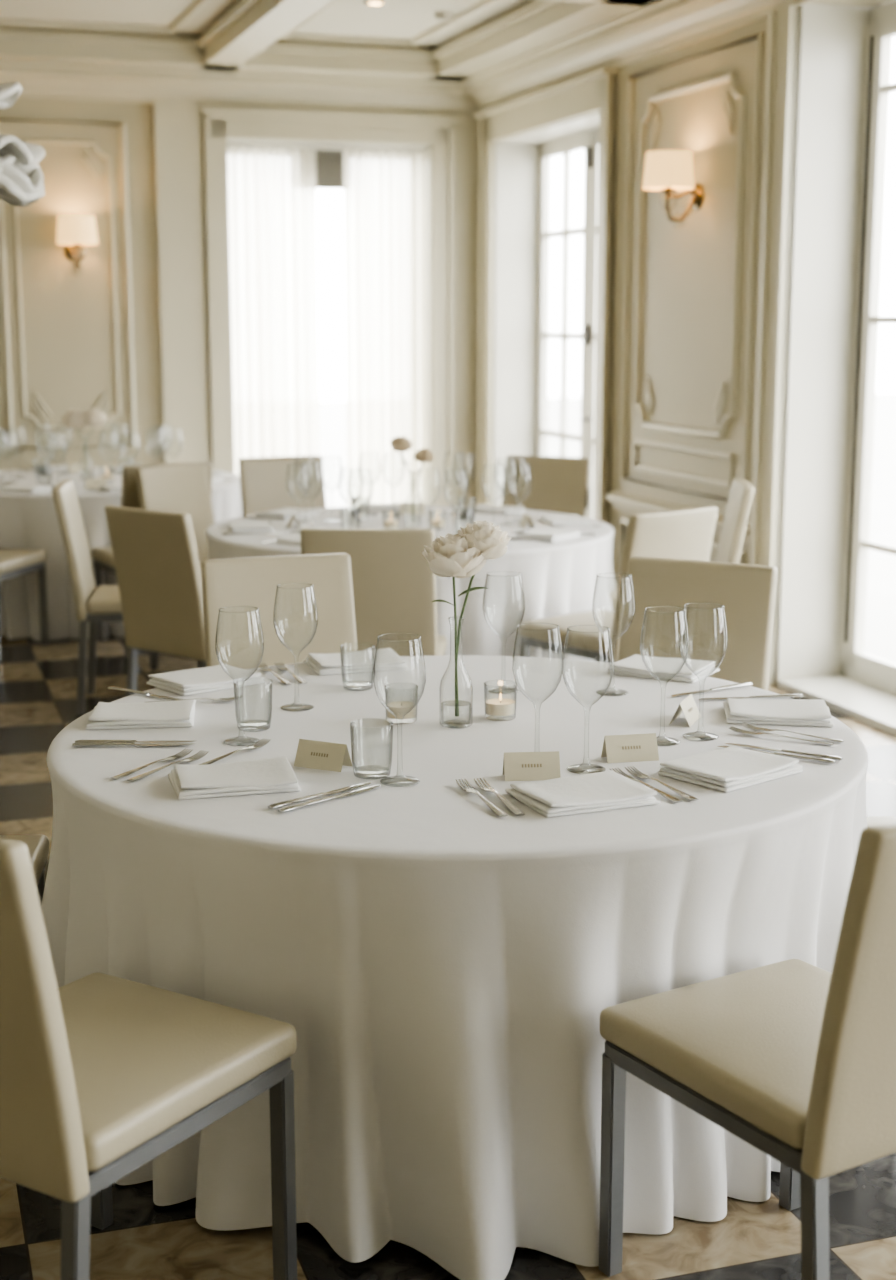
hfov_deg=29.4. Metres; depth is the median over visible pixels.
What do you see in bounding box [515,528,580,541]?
folded napkin
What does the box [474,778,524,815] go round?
fork
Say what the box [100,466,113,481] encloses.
votive candle
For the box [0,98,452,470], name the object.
wall
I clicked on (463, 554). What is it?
flower vase
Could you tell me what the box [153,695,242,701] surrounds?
fork
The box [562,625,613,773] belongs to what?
wine glass
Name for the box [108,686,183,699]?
table knife
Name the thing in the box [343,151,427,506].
sheer curtain
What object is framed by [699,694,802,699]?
table knife
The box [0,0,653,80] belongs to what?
ceiling beams
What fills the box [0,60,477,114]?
crown molding
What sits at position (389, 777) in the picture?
wine glass
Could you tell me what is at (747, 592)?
dining chair
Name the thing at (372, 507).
folded napkin
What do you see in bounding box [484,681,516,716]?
votive candle
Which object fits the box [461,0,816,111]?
crown molding
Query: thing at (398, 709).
votive candle
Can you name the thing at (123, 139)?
trim
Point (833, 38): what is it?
window reveal
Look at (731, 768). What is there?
folded napkin
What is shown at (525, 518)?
place card
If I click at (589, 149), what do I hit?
door hinges
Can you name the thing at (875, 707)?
windowsill
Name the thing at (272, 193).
sheer curtain
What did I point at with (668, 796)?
fork
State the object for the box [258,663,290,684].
fork
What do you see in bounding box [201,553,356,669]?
dining chair
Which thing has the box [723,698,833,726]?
folded napkin
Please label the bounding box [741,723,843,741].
fork
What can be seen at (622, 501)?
trim
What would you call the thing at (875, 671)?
window
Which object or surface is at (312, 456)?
wine glass
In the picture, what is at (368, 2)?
recessed light
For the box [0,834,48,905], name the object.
dining chair
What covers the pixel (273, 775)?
folded napkin
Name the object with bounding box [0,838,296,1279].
dining chair
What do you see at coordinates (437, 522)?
votive candle
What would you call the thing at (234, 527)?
folded napkin
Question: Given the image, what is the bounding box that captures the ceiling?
[0,0,530,45]
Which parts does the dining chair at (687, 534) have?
leg, seat frame, seat, backrest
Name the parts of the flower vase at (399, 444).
stem, stem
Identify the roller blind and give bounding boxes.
[227,147,407,188]
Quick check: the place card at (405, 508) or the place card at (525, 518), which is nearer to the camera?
the place card at (525, 518)
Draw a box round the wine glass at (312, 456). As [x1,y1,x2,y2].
[294,456,316,521]
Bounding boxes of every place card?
[68,463,87,472]
[85,478,106,488]
[287,514,299,527]
[294,739,352,771]
[400,502,424,514]
[502,751,560,780]
[519,514,534,527]
[601,733,658,762]
[669,694,700,726]
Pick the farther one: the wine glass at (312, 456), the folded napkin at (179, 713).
the wine glass at (312, 456)
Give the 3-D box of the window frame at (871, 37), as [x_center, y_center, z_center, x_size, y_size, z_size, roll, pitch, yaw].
[1.964,-1.209,7.140,0.036,2.650,0.988,-3,11,-18]
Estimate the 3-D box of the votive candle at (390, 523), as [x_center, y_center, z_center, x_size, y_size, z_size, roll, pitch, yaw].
[-0.245,-0.514,7.361,0.076,0.081,0.076,0,11,0]
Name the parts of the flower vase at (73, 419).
stem, stem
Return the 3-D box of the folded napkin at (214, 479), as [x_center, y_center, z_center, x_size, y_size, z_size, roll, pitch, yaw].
[-1.381,-0.888,9.505,0.187,0.027,0.243,3,11,16]
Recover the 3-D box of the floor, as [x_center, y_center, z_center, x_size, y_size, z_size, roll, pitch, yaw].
[-0.930,0.853,4.739,7.360,0.120,13.760,-3,11,-18]
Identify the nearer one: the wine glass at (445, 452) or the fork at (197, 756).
the fork at (197, 756)
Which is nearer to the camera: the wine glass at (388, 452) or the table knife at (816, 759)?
the table knife at (816, 759)
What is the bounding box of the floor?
[0,635,895,1279]
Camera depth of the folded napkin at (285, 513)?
7.82 m
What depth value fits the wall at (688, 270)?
8.48 m
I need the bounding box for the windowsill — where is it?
[777,675,895,735]
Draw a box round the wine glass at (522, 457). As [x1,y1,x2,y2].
[505,457,527,521]
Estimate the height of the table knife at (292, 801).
0.008 m
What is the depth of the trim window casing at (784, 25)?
7.59 m
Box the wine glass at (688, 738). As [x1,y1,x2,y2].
[679,602,726,740]
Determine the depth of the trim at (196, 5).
9.83 m
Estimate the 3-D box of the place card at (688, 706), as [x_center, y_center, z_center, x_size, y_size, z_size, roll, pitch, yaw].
[0.535,0.157,3.855,0.048,0.052,0.110,4,11,21]
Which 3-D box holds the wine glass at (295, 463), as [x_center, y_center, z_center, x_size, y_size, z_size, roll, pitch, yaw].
[-0.635,-0.602,7.266,0.103,0.289,0.103,0,11,0]
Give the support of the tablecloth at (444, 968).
on the floor
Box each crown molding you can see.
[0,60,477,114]
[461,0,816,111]
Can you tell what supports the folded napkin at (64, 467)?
on the tablecloth at (28, 521)
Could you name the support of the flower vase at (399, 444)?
on the tablecloth at (559, 578)
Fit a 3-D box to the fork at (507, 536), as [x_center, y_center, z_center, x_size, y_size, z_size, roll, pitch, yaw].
[0.334,-0.408,6.971,0.230,0.012,0.023,7,13,33]
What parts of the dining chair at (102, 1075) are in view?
backrest, leg, leg, seat frame, seat, leg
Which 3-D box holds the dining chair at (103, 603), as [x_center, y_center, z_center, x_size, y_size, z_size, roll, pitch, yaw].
[-1.359,-0.198,7.417,0.635,0.960,0.465,-1,11,-6]
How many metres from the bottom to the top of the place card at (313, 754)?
0.052 m
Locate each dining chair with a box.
[0,549,48,662]
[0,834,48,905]
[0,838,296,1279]
[52,480,201,714]
[92,462,212,657]
[105,506,205,695]
[135,462,214,668]
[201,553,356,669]
[238,455,326,515]
[300,528,446,655]
[502,455,588,516]
[518,506,717,662]
[599,822,895,1279]
[610,478,753,611]
[618,556,777,690]
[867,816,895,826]
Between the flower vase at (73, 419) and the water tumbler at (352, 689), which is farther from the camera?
the flower vase at (73, 419)
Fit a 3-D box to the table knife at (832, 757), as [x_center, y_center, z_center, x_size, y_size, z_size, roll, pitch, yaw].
[0.699,0.231,3.574,0.258,0.008,0.021,7,13,32]
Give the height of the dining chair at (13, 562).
0.960 m
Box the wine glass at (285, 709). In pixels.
[273,584,317,711]
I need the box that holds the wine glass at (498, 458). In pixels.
[495,458,517,524]
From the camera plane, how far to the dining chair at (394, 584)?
5.79 m
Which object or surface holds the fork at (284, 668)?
on the tablecloth at (444, 968)
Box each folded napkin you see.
[0,484,50,492]
[29,464,67,471]
[86,699,195,729]
[98,485,121,491]
[147,664,264,695]
[168,757,300,799]
[212,469,224,475]
[212,477,222,482]
[227,522,273,533]
[255,508,316,519]
[275,534,300,545]
[303,648,406,674]
[358,502,405,511]
[463,504,524,514]
[505,770,659,817]
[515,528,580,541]
[538,514,590,525]
[607,654,719,682]
[658,746,802,792]
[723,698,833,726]
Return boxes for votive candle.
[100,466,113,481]
[382,511,399,527]
[384,685,417,721]
[429,515,445,529]
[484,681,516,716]
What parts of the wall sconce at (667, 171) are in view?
lampshade, brass arm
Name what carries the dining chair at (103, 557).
on the floor
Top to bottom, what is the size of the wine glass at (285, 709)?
0.289 m
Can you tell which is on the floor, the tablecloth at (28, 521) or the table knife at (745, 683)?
the tablecloth at (28, 521)
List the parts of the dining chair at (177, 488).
leg, backrest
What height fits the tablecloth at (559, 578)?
0.760 m
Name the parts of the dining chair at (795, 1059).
leg, seat, seat frame, leg, leg, backrest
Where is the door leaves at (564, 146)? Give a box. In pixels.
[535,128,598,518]
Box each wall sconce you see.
[57,215,97,275]
[642,150,703,227]
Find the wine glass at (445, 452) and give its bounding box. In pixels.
[443,452,464,514]
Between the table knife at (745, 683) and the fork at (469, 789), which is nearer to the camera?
the fork at (469, 789)
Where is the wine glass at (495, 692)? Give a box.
[483,572,524,693]
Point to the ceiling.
(404, 19)
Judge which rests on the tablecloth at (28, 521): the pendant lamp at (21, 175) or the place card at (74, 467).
the place card at (74, 467)
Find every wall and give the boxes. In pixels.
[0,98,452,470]
[547,0,895,679]
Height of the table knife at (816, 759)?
0.008 m
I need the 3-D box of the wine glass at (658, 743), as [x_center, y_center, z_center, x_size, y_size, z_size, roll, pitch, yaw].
[0.459,0.076,3.641,0.103,0.289,0.103,0,11,0]
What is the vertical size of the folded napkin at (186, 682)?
0.027 m
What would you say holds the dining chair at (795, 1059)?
on the floor
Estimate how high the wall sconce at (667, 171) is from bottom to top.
0.356 m
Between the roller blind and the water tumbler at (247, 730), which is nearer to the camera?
the water tumbler at (247, 730)
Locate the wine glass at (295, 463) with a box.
[286,463,309,532]
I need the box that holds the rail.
[227,143,424,152]
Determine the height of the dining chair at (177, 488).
0.960 m
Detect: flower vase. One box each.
[61,408,106,479]
[389,436,434,525]
[422,520,510,728]
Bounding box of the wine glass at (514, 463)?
[508,463,531,532]
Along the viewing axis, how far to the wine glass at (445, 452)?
7.95 m
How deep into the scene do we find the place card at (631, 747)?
3.51 m
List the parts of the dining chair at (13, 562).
seat frame, seat, leg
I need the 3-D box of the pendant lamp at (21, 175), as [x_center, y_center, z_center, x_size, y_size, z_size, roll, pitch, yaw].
[-1.593,-2.119,5.707,0.459,1.293,0.456,0,11,0]
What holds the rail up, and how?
attached to the wall at (67, 317)
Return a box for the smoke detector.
[434,11,453,20]
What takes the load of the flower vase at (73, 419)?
on the tablecloth at (28, 521)
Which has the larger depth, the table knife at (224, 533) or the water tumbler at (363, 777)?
the table knife at (224, 533)
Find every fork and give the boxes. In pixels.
[111,748,192,779]
[127,750,208,781]
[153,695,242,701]
[199,738,270,764]
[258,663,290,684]
[274,662,306,683]
[456,779,507,816]
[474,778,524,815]
[507,536,554,543]
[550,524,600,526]
[610,768,682,802]
[625,766,698,800]
[729,726,833,744]
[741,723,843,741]
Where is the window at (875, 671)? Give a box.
[840,1,895,693]
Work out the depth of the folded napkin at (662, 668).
4.35 m
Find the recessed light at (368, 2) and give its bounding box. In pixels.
[363,0,387,5]
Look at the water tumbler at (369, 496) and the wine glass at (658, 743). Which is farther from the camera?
the water tumbler at (369, 496)
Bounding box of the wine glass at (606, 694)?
[592,572,634,695]
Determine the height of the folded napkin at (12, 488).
0.027 m
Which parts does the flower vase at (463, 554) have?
stem, stem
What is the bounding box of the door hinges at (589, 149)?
[581,147,592,507]
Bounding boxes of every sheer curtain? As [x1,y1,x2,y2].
[227,147,320,474]
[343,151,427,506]
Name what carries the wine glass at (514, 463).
on the tablecloth at (559, 578)
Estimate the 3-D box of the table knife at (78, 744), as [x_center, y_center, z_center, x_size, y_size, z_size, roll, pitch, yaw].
[-0.666,0.221,3.626,0.258,0.008,0.021,0,11,-2]
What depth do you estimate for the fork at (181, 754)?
3.46 m
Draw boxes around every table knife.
[72,742,194,746]
[75,740,193,742]
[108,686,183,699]
[222,533,281,534]
[240,516,283,520]
[268,781,371,808]
[278,784,380,812]
[671,682,752,695]
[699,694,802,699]
[718,746,835,763]
[725,743,842,760]
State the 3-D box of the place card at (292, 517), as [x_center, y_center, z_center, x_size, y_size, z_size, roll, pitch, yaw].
[-0.675,-0.521,7.480,0.048,0.052,0.110,-2,11,-11]
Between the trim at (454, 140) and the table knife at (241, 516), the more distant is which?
the trim at (454, 140)
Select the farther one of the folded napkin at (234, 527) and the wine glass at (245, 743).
the folded napkin at (234, 527)
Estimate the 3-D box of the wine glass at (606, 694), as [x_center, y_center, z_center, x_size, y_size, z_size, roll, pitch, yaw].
[0.398,-0.014,4.123,0.103,0.289,0.103,0,11,0]
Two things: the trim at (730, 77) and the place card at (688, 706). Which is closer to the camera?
the place card at (688, 706)
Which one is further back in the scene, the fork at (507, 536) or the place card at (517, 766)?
the fork at (507, 536)
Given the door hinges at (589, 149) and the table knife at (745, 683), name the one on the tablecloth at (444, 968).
the table knife at (745, 683)
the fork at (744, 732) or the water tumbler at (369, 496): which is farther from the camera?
the water tumbler at (369, 496)
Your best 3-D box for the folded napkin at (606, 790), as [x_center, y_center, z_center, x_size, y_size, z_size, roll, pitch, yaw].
[0.253,0.287,3.227,0.243,0.027,0.187,-5,12,-24]
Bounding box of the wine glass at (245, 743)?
[215,606,263,745]
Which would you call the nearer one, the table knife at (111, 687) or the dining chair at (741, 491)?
the table knife at (111, 687)
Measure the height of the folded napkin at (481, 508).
0.027 m
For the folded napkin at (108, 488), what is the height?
0.027 m
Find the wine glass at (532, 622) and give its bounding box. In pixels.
[512,622,562,751]
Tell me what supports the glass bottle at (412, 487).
attached to the flower vase at (399, 444)
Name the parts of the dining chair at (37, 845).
leg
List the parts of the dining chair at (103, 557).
leg, seat, seat frame, leg, backrest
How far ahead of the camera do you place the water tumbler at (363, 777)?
3.38 m
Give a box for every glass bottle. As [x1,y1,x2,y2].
[405,470,420,525]
[439,616,472,728]
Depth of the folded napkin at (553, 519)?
7.56 m
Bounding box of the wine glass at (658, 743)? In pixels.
[640,606,688,745]
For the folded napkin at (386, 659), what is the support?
on the tablecloth at (444, 968)
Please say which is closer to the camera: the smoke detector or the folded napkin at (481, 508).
the folded napkin at (481, 508)
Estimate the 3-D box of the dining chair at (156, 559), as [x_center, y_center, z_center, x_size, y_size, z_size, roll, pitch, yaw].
[-0.932,-0.051,6.635,0.465,0.960,0.635,9,14,39]
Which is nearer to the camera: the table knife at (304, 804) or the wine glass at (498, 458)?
the table knife at (304, 804)
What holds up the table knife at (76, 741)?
on the tablecloth at (444, 968)
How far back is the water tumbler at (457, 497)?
7.71 m
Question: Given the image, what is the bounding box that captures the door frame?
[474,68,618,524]
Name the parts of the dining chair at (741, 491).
seat, backrest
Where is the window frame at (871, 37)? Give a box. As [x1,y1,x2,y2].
[844,36,873,641]
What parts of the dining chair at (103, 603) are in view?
backrest, leg, leg, seat frame, seat, leg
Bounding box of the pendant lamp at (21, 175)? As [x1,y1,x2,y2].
[0,82,45,206]
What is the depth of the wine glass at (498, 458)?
7.57 m
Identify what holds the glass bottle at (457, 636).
attached to the flower vase at (463, 554)
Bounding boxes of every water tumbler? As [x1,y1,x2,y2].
[233,681,272,731]
[340,645,374,690]
[350,723,392,779]
[351,496,369,520]
[457,497,475,520]
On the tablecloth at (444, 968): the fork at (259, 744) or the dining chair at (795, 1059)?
the fork at (259, 744)
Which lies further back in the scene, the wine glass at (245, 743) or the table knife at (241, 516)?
the table knife at (241, 516)
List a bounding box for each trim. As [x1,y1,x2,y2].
[0,0,501,45]
[0,119,136,449]
[153,103,478,505]
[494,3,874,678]
[606,491,750,543]
[620,32,764,569]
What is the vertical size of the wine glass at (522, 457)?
0.289 m
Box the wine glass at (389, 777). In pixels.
[373,633,425,786]
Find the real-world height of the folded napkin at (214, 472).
0.027 m
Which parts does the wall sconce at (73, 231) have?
brass arm, lampshade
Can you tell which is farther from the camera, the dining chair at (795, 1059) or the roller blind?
the roller blind
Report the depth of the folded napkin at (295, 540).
6.88 m
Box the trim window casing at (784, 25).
[749,5,800,685]
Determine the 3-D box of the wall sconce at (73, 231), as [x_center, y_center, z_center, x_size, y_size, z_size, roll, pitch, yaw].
[-2.273,-2.416,10.482,0.250,0.356,0.285,-3,11,-18]
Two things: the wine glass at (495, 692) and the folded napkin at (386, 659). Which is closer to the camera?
the wine glass at (495, 692)
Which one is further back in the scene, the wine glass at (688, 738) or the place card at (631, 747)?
the wine glass at (688, 738)
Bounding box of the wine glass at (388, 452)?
[382,452,404,516]
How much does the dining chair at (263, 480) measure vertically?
0.960 m
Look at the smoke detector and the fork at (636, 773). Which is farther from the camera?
the smoke detector
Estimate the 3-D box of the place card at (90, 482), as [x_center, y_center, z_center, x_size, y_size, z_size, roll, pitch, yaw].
[-1.898,-0.846,9.215,0.110,0.052,0.048,-6,12,-28]
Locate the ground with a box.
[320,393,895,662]
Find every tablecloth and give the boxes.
[0,467,241,640]
[41,655,867,1279]
[205,505,614,661]
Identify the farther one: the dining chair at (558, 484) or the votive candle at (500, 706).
the dining chair at (558, 484)

